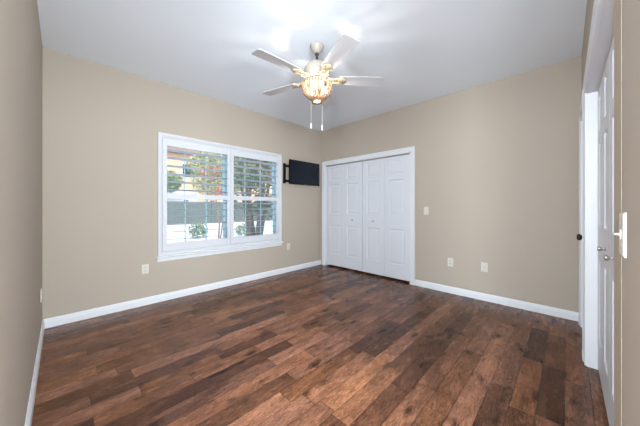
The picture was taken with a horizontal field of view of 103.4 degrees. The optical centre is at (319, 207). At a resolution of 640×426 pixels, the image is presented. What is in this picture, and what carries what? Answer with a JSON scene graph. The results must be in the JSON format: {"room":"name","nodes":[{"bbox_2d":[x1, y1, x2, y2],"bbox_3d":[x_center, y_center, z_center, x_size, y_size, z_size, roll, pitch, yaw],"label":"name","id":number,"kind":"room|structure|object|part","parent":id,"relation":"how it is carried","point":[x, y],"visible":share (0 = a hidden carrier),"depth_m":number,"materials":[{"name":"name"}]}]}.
{"room":"empty bedroom","nodes":[
{"label":"empty bedroom","id":0,"kind":"room"},
{"bbox_2d":[0,0,41,425],"bbox_3d":[-1.351,-0.191,1.035,3.898,2.740,0.150,0,0,44],"label":"wall","id":1,"kind":"structure","parent":0,"point":[20,32],"depth_m":1.09,"materials":[{"name":"beige paint"}]},
{"bbox_2d":[24,320,44,425],"bbox_3d":[-1.617,1.134,1.409,2.965,0.090,0.015,0,0,44],"label":"baseboard","id":2,"kind":"structure","parent":1,"relation":"attached to","point":[28,421],"depth_m":1.60,"materials":[{"name":"white paint"}]},
{"bbox_2d":[42,46,320,318],"bbox_3d":[-1.185,-0.191,4.102,0.150,2.740,4.770,0,0,44],"label":"wall","id":3,"kind":"structure","parent":0,"point":[101,124],"depth_m":2.89,"materials":[{"name":"beige paint"}]},
{"bbox_2d":[142,264,148,273],"bbox_3d":[-2.106,0.746,3.044,0.010,0.116,0.072,0,0,44],"label":"electrical outlet","id":4,"kind":"object","parent":3,"relation":"attached to","point":[145,268],"visible":1,"depth_m":3.04,"materials":[{"name":"beige plastic"}]},
{"bbox_2d":[42,260,320,328],"bbox_3d":[-1.336,1.134,3.829,0.015,0.090,3.870,0,0,44],"label":"baseboard","id":5,"kind":"structure","parent":3,"relation":"attached to","point":[82,315],"depth_m":3.14,"materials":[{"name":"white paint"}]},
{"bbox_2d":[157,132,281,255],"bbox_3d":[-1.395,-0.162,3.853,0.167,1.542,1.895,0,0,44],"label":"window","id":6,"kind":"structure","parent":3,"relation":"in","point":[224,161],"depth_m":3.68,"materials":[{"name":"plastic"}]},
{"bbox_2d":[162,137,230,251],"bbox_3d":[-1.667,-0.162,3.492,0.105,1.436,0.892,0,0,44],"label":"plantation shutter","id":7,"kind":"object","parent":6,"relation":"attached to","point":[166,142],"visible":1,"depth_m":3.42,"materials":[{"name":"white paint"}]},
{"bbox_3d":[-1.667,-0.831,3.492,0.026,0.098,0.796,0,0,44],"label":"rail","id":8,"kind":"part","parent":7,"relation":"part of","materials":[{"name":"white paint"}]},
{"bbox_3d":[-1.667,-0.141,3.492,0.026,0.064,0.796,0,0,44],"label":"rail","id":9,"kind":"part","parent":7,"relation":"part of","materials":[{"name":"white paint"}]},
{"bbox_3d":[-1.667,0.507,3.492,0.026,0.098,0.796,0,0,44],"label":"rail","id":10,"kind":"part","parent":7,"relation":"part of","materials":[{"name":"white paint"}]},
{"bbox_3d":[-1.764,-0.501,3.577,0.020,0.730,0.850,0,0,44],"label":"sash","id":11,"kind":"part","parent":6,"relation":"part of","materials":[{"name":"glass"}]},
{"bbox_3d":[-1.749,0.184,3.563,0.020,0.720,0.850,0,0,44],"label":"sash","id":12,"kind":"part","parent":6,"relation":"part of","materials":[{"name":"glass"}]},
{"bbox_3d":[-1.437,-0.161,3.894,0.050,1.470,1.820,0,0,44],"label":"frame","id":13,"kind":"part","parent":6,"relation":"part of","materials":[{"name":"plastic"}]},
{"bbox_2d":[231,149,278,243],"bbox_3d":[-1.040,-0.162,4.134,0.105,1.436,0.892,0,0,44],"label":"plantation shutter","id":14,"kind":"object","parent":6,"relation":"attached to","point":[234,240],"visible":1,"depth_m":4.08,"materials":[{"name":"white paint"}]},
{"bbox_3d":[-1.040,-0.831,4.134,0.026,0.098,0.796,0,0,44],"label":"rail","id":15,"kind":"part","parent":14,"relation":"part of","materials":[{"name":"white paint"}]},
{"bbox_3d":[-1.040,-0.141,4.134,0.026,0.064,0.796,0,0,44],"label":"rail","id":16,"kind":"part","parent":14,"relation":"part of","materials":[{"name":"white paint"}]},
{"bbox_3d":[-1.040,0.507,4.134,0.026,0.098,0.796,0,0,44],"label":"rail","id":17,"kind":"part","parent":14,"relation":"part of","materials":[{"name":"white paint"}]},
{"bbox_3d":[-1.128,-0.501,4.228,0.020,0.730,0.850,0,0,44],"label":"sash","id":18,"kind":"part","parent":6,"relation":"part of","materials":[{"name":"glass"}]},
{"bbox_3d":[-1.113,0.184,4.213,0.020,0.720,0.850,0,0,44],"label":"sash","id":19,"kind":"part","parent":6,"relation":"part of","materials":[{"name":"glass"}]},
{"bbox_2d":[156,242,283,261],"bbox_3d":[-1.338,0.646,3.798,0.056,0.073,1.931,0,0,44],"label":"window sill","id":20,"kind":"structure","parent":3,"relation":"attached to","point":[251,247],"depth_m":3.61,"materials":[{"name":"white paint"}]},
{"bbox_2d":[283,163,288,182],"bbox_3d":[-0.423,-0.621,4.703,0.594,0.380,0.057,0,0,-41],"label":"mount","id":21,"kind":"object","parent":3,"relation":"attached to","point":[285,165],"visible":0.32,"depth_m":4.53,"materials":[{"name":"black metal"}]},
{"bbox_3d":[-0.639,-0.611,4.538,0.019,0.360,0.052,0,0,44],"label":"wall plate","id":22,"kind":"part","parent":21,"relation":"part of","materials":[{"name":"black plastic"}]},
{"bbox_2d":[289,159,318,185],"bbox_3d":[-0.291,-0.638,4.762,0.058,0.434,0.740,0,0,44],"label":"television","id":23,"kind":"object","parent":21,"relation":"attached to","point":[300,172],"visible":1,"depth_m":4.72,"materials":[{"name":"black plastic"}]},
{"bbox_2d":[37,0,586,131],"bbox_3d":[0.277,-1.621,0.590,7.150,0.120,7.750,0,0,44],"label":"ceiling","id":24,"kind":"structure","parent":0,"point":[423,50],"depth_m":2.36,"materials":[{"name":"white paint"}]},
{"bbox_2d":[251,33,384,130],"bbox_3d":[-0.061,-1.150,2.421,1.276,0.821,1.243,0,0,44],"label":"ceiling fan","id":25,"kind":"object","parent":24,"relation":"hanging from","point":[316,72],"visible":1,"depth_m":2.34,"materials":[{"name":"white metal"}]},
{"bbox_3d":[-0.354,-1.238,2.150,0.441,0.032,0.144,0,0,-42],"label":"blade","id":26,"kind":"part","parent":25,"relation":"part of","materials":[{"name":"white wood"}]},
{"bbox_3d":[-0.405,-1.238,2.659,0.441,0.032,0.144,0,0,30],"label":"blade","id":27,"kind":"part","parent":25,"relation":"part of","materials":[{"name":"white wood"}]},
{"bbox_3d":[-0.029,-1.113,2.440,0.304,0.196,0.304,0,0,44],"label":"lamp shade","id":28,"kind":"part","parent":25,"relation":"part of","materials":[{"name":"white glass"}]},
{"bbox_3d":[0.063,-1.238,2.865,0.144,0.032,0.441,0,0,12],"label":"blade","id":29,"kind":"part","parent":25,"relation":"part of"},
{"bbox_3d":[0.146,-1.238,2.041,0.144,0.032,0.441,0,0,-24],"label":"blade","id":30,"kind":"part","parent":25,"relation":"part of","materials":[{"name":"white wood"}]},
{"bbox_3d":[0.404,-1.238,2.484,0.441,0.032,0.144,0,0,-6],"label":"blade","id":31,"kind":"part","parent":25,"relation":"part of","materials":[{"name":"white wood"}]},
{"bbox_2d":[31,265,608,425],"bbox_3d":[0.277,1.239,0.590,7.150,0.120,7.750,0,0,44],"label":"floor","id":32,"kind":"structure","parent":0,"point":[319,345],"depth_m":1.88,"materials":[{"name":"brown wood"}]},
{"bbox_2d":[321,56,581,311],"bbox_3d":[1.690,-0.191,3.683,4.548,2.740,0.150,0,0,44],"label":"wall","id":33,"kind":"structure","parent":0,"point":[497,162],"depth_m":3.10,"materials":[{"name":"beige paint"}]},
{"bbox_2d":[327,162,362,270],"bbox_3d":[0.445,0.165,4.821,0.871,1.965,0.069,0,0,44],"label":"door","id":34,"kind":"structure","parent":33,"relation":"in","point":[345,181],"depth_m":4.78,"materials":[{"name":"white paint"}]},
{"bbox_2d":[326,153,409,166],"bbox_3d":[0.772,-0.830,4.524,1.766,0.018,0.034,0,0,44],"label":"door track","id":35,"kind":"object","parent":33,"relation":"attached to","point":[406,153],"visible":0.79,"depth_m":4.39,"materials":[{"name":"silver metal"}]},
{"bbox_2d":[322,146,414,284],"bbox_3d":[0.782,0.128,4.534,1.936,2.103,0.142,0,0,44],"label":"door frame","id":36,"kind":"structure","parent":33,"relation":"attached to","point":[411,150],"depth_m":4.14,"materials":[{"name":"white paint"}]},
{"bbox_2d":[363,154,409,280],"bbox_3d":[1.075,0.165,4.206,0.871,1.965,0.069,0,0,44],"label":"door","id":37,"kind":"structure","parent":33,"relation":"in","point":[386,181],"depth_m":4.17,"materials":[{"name":"white paint"}]},
{"bbox_2d":[424,207,428,214],"bbox_3d":[1.554,0.052,3.699,0.072,0.116,0.018,0,0,44],"label":"light switch","id":38,"kind":"object","parent":33,"relation":"attached to","point":[426,209],"visible":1,"depth_m":3.70,"materials":[{"name":"beige plastic"}]},
{"bbox_2d":[448,258,452,266],"bbox_3d":[1.792,0.756,3.472,0.072,0.116,0.010,0,0,44],"label":"electrical outlet","id":39,"kind":"object","parent":33,"relation":"attached to","point":[450,260],"visible":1,"depth_m":3.47,"materials":[{"name":"beige plastic"}]},
{"bbox_2d":[481,262,487,271],"bbox_3d":[2.075,0.759,3.191,0.072,0.116,0.016,0,0,44],"label":"cable jack","id":40,"kind":"object","parent":33,"relation":"attached to","point":[484,266],"visible":1,"depth_m":3.19,"materials":[{"name":"beige plastic"}]},
{"bbox_2d":[415,279,578,320],"bbox_3d":[2.055,1.134,3.212,1.738,0.090,0.015,0,0,44],"label":"baseboard","id":41,"kind":"structure","parent":33,"relation":"attached to","point":[566,314],"depth_m":3.04,"materials":[{"name":"white paint"}]},
{"bbox_2d":[582,0,639,425],"bbox_3d":[1.394,-0.191,1.163,0.150,2.740,3.870,0,0,44],"label":"wall","id":42,"kind":"structure","parent":0,"point":[630,9],"depth_m":0.61,"materials":[{"name":"beige paint"}]},
{"bbox_2d":[579,90,582,348],"bbox_3d":[2.349,0.126,2.257,0.032,2.107,0.783,0,0,44],"label":"door","id":43,"kind":"structure","parent":42,"relation":"attached to","point":[581,103],"depth_m":2.48,"materials":[{"name":"white paint"}]},
{"bbox_2d":[576,234,581,239],"bbox_3d":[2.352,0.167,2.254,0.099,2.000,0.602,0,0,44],"label":"door knob","id":44,"kind":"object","parent":43,"relation":"attached to","point":[579,236],"depth_m":2.07,"materials":[{"name":"black metal"}]},
{"bbox_2d":[583,0,613,369],"bbox_3d":[1.532,0.126,1.334,0.152,2.107,1.567,0,0,44],"label":"door frame","id":45,"kind":"structure","parent":42,"relation":"attached to","point":[605,31],"depth_m":1.85,"materials":[{"name":"white paint"}]},
{"bbox_2d":[597,51,609,425],"bbox_3d":[1.758,0.167,1.571,0.069,1.965,0.721,0,0,44],"label":"door","id":46,"kind":"structure","parent":42,"relation":"in","point":[603,248],"depth_m":1.50,"materials":[{"name":"white paint"}]},
{"bbox_3d":[1.618,0.239,1.453,0.034,0.029,0.029,0,0,44],"label":"knob","id":47,"kind":"part","parent":46,"relation":"part of","materials":[{"name":"silver metal"}]},
{"bbox_2d":[598,34,613,90],"bbox_3d":[1.516,-0.830,1.296,0.034,0.018,1.466,0,0,44],"label":"door track","id":48,"kind":"object","parent":42,"relation":"attached to","point":[613,34],"visible":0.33,"depth_m":1.40,"materials":[{"name":"silver metal"}]},
{"bbox_2d":[604,37,613,425],"bbox_3d":[1.248,0.167,1.049,0.069,1.965,0.721,0,0,44],"label":"door","id":49,"kind":"structure","parent":42,"relation":"in","point":[606,257],"depth_m":1.24,"materials":[{"name":"white paint"}]},
{"bbox_3d":[1.361,0.239,1.189,0.034,0.029,0.029,0,0,44],"label":"knob","id":50,"kind":"part","parent":49,"relation":"part of","materials":[{"name":"silver metal"}]},
{"bbox_2d":[614,0,621,425],"bbox_3d":[0.893,-0.191,0.758,0.001,2.740,0.150,0,0,44],"label":"trim","id":51,"kind":"structure","parent":42,"relation":"attached to","point":[617,3],"depth_m":0.76,"materials":[{"name":"beige paint"}]},
{"bbox_2d":[614,212,626,257],"bbox_3d":[0.803,0.072,0.678,0.018,0.116,0.072,0,0,44],"label":"light switch","id":52,"kind":"object","parent":42,"relation":"attached to","point":[622,233],"visible":1,"depth_m":0.66,"materials":[{"name":"beige plastic"}]},
{"bbox_3d":[0.807,0.072,0.674,0.006,0.116,0.072,0,0,44],"label":"plate","id":53,"kind":"part","parent":52,"relation":"part of","materials":[{"name":"beige plastic"}]},
{"label":"outside","id":54,"kind":"structure","parent":0,"visible":0},
{"bbox_2d":[167,220,272,242],"bbox_3d":[-11.636,1.349,29.179,49.850,0.100,50.000,0,0,44],"label":"ground","id":55,"kind":"structure","parent":54,"point":[170,235],"depth_m":13.53,"materials":[{"name":"concrete"}]},
{"bbox_2d":[167,169,183,192],"bbox_3d":[-12.100,-0.866,19.877,2.463,4.342,2.487,0,0,44],"label":"street tree","id":56,"kind":"object","parent":55,"relation":"on","point":[169,177],"visible":0.32,"depth_m":19.66,"materials":[{"name":"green plant"}]},
{"bbox_2d":[167,189,196,201],"bbox_3d":[-14.955,-0.161,21.238,2.200,2.920,8.000,0,0,44],"label":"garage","id":57,"kind":"structure","parent":55,"relation":"on","point":[174,192],"depth_m":22.52,"materials":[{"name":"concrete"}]},
{"bbox_2d":[188,221,209,237],"bbox_3d":[-5.051,0.938,10.486,0.635,0.710,0.840,0,0,44],"label":"shrub","id":58,"kind":"object","parent":55,"relation":"on","point":[200,227],"visible":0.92,"depth_m":10.37,"materials":[{"name":"green plant"}]},
{"bbox_2d":[186,152,220,201],"bbox_3d":[-9.956,-1.778,22.205,2.558,6.165,3.551,0,0,44],"label":"street tree","id":59,"kind":"object","parent":55,"relation":"on","point":[207,160],"visible":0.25,"depth_m":21.66,"materials":[{"name":"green plant"}]},
{"bbox_2d":[187,152,249,238],"bbox_3d":[-2.833,-0.154,7.271,1.113,2.913,1.799,0,0,44],"label":"flowering shrub","id":60,"kind":"object","parent":55,"relation":"on","point":[201,180],"visible":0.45,"depth_m":6.94,"materials":[{"name":"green plant"}]},
{"bbox_2d":[167,200,272,224],"bbox_3d":[-6.616,0.369,22.905,0.300,1.860,22.000,0,0,44],"label":"wall","id":61,"kind":"structure","parent":55,"relation":"on","point":[170,213],"depth_m":19.85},
{"bbox_2d":[167,146,272,201],"bbox_3d":[-15.125,-3.201,29.793,7.400,9.000,27.400,0,0,44],"label":"neighbouring house","id":62,"kind":"structure","parent":55,"relation":"on","point":[169,154],"depth_m":26.52,"materials":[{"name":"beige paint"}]},
{"bbox_3d":[-13.884,-3.851,26.692,0.010,1.340,1.140,0,0,44],"label":"pane","id":63,"kind":"part","parent":62,"relation":"part of","materials":[{"name":"grey glass"}]},
{"bbox_2d":[234,223,255,235],"bbox_3d":[-3.234,0.980,11.049,0.719,0.623,1.025,0,0,44],"label":"shrub","id":64,"kind":"object","parent":55,"relation":"on","point":[237,231],"visible":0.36,"depth_m":10.79,"materials":[{"name":"green plant"}]},
{"bbox_2d":[234,156,272,235],"bbox_3d":[-1.491,-0.085,5.820,0.927,2.777,1.533,0,0,44],"label":"tree","id":65,"kind":"object","parent":55,"relation":"on","point":[250,223],"visible":0.44,"depth_m":5.68,"materials":[{"name":"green plant"}]}
]}

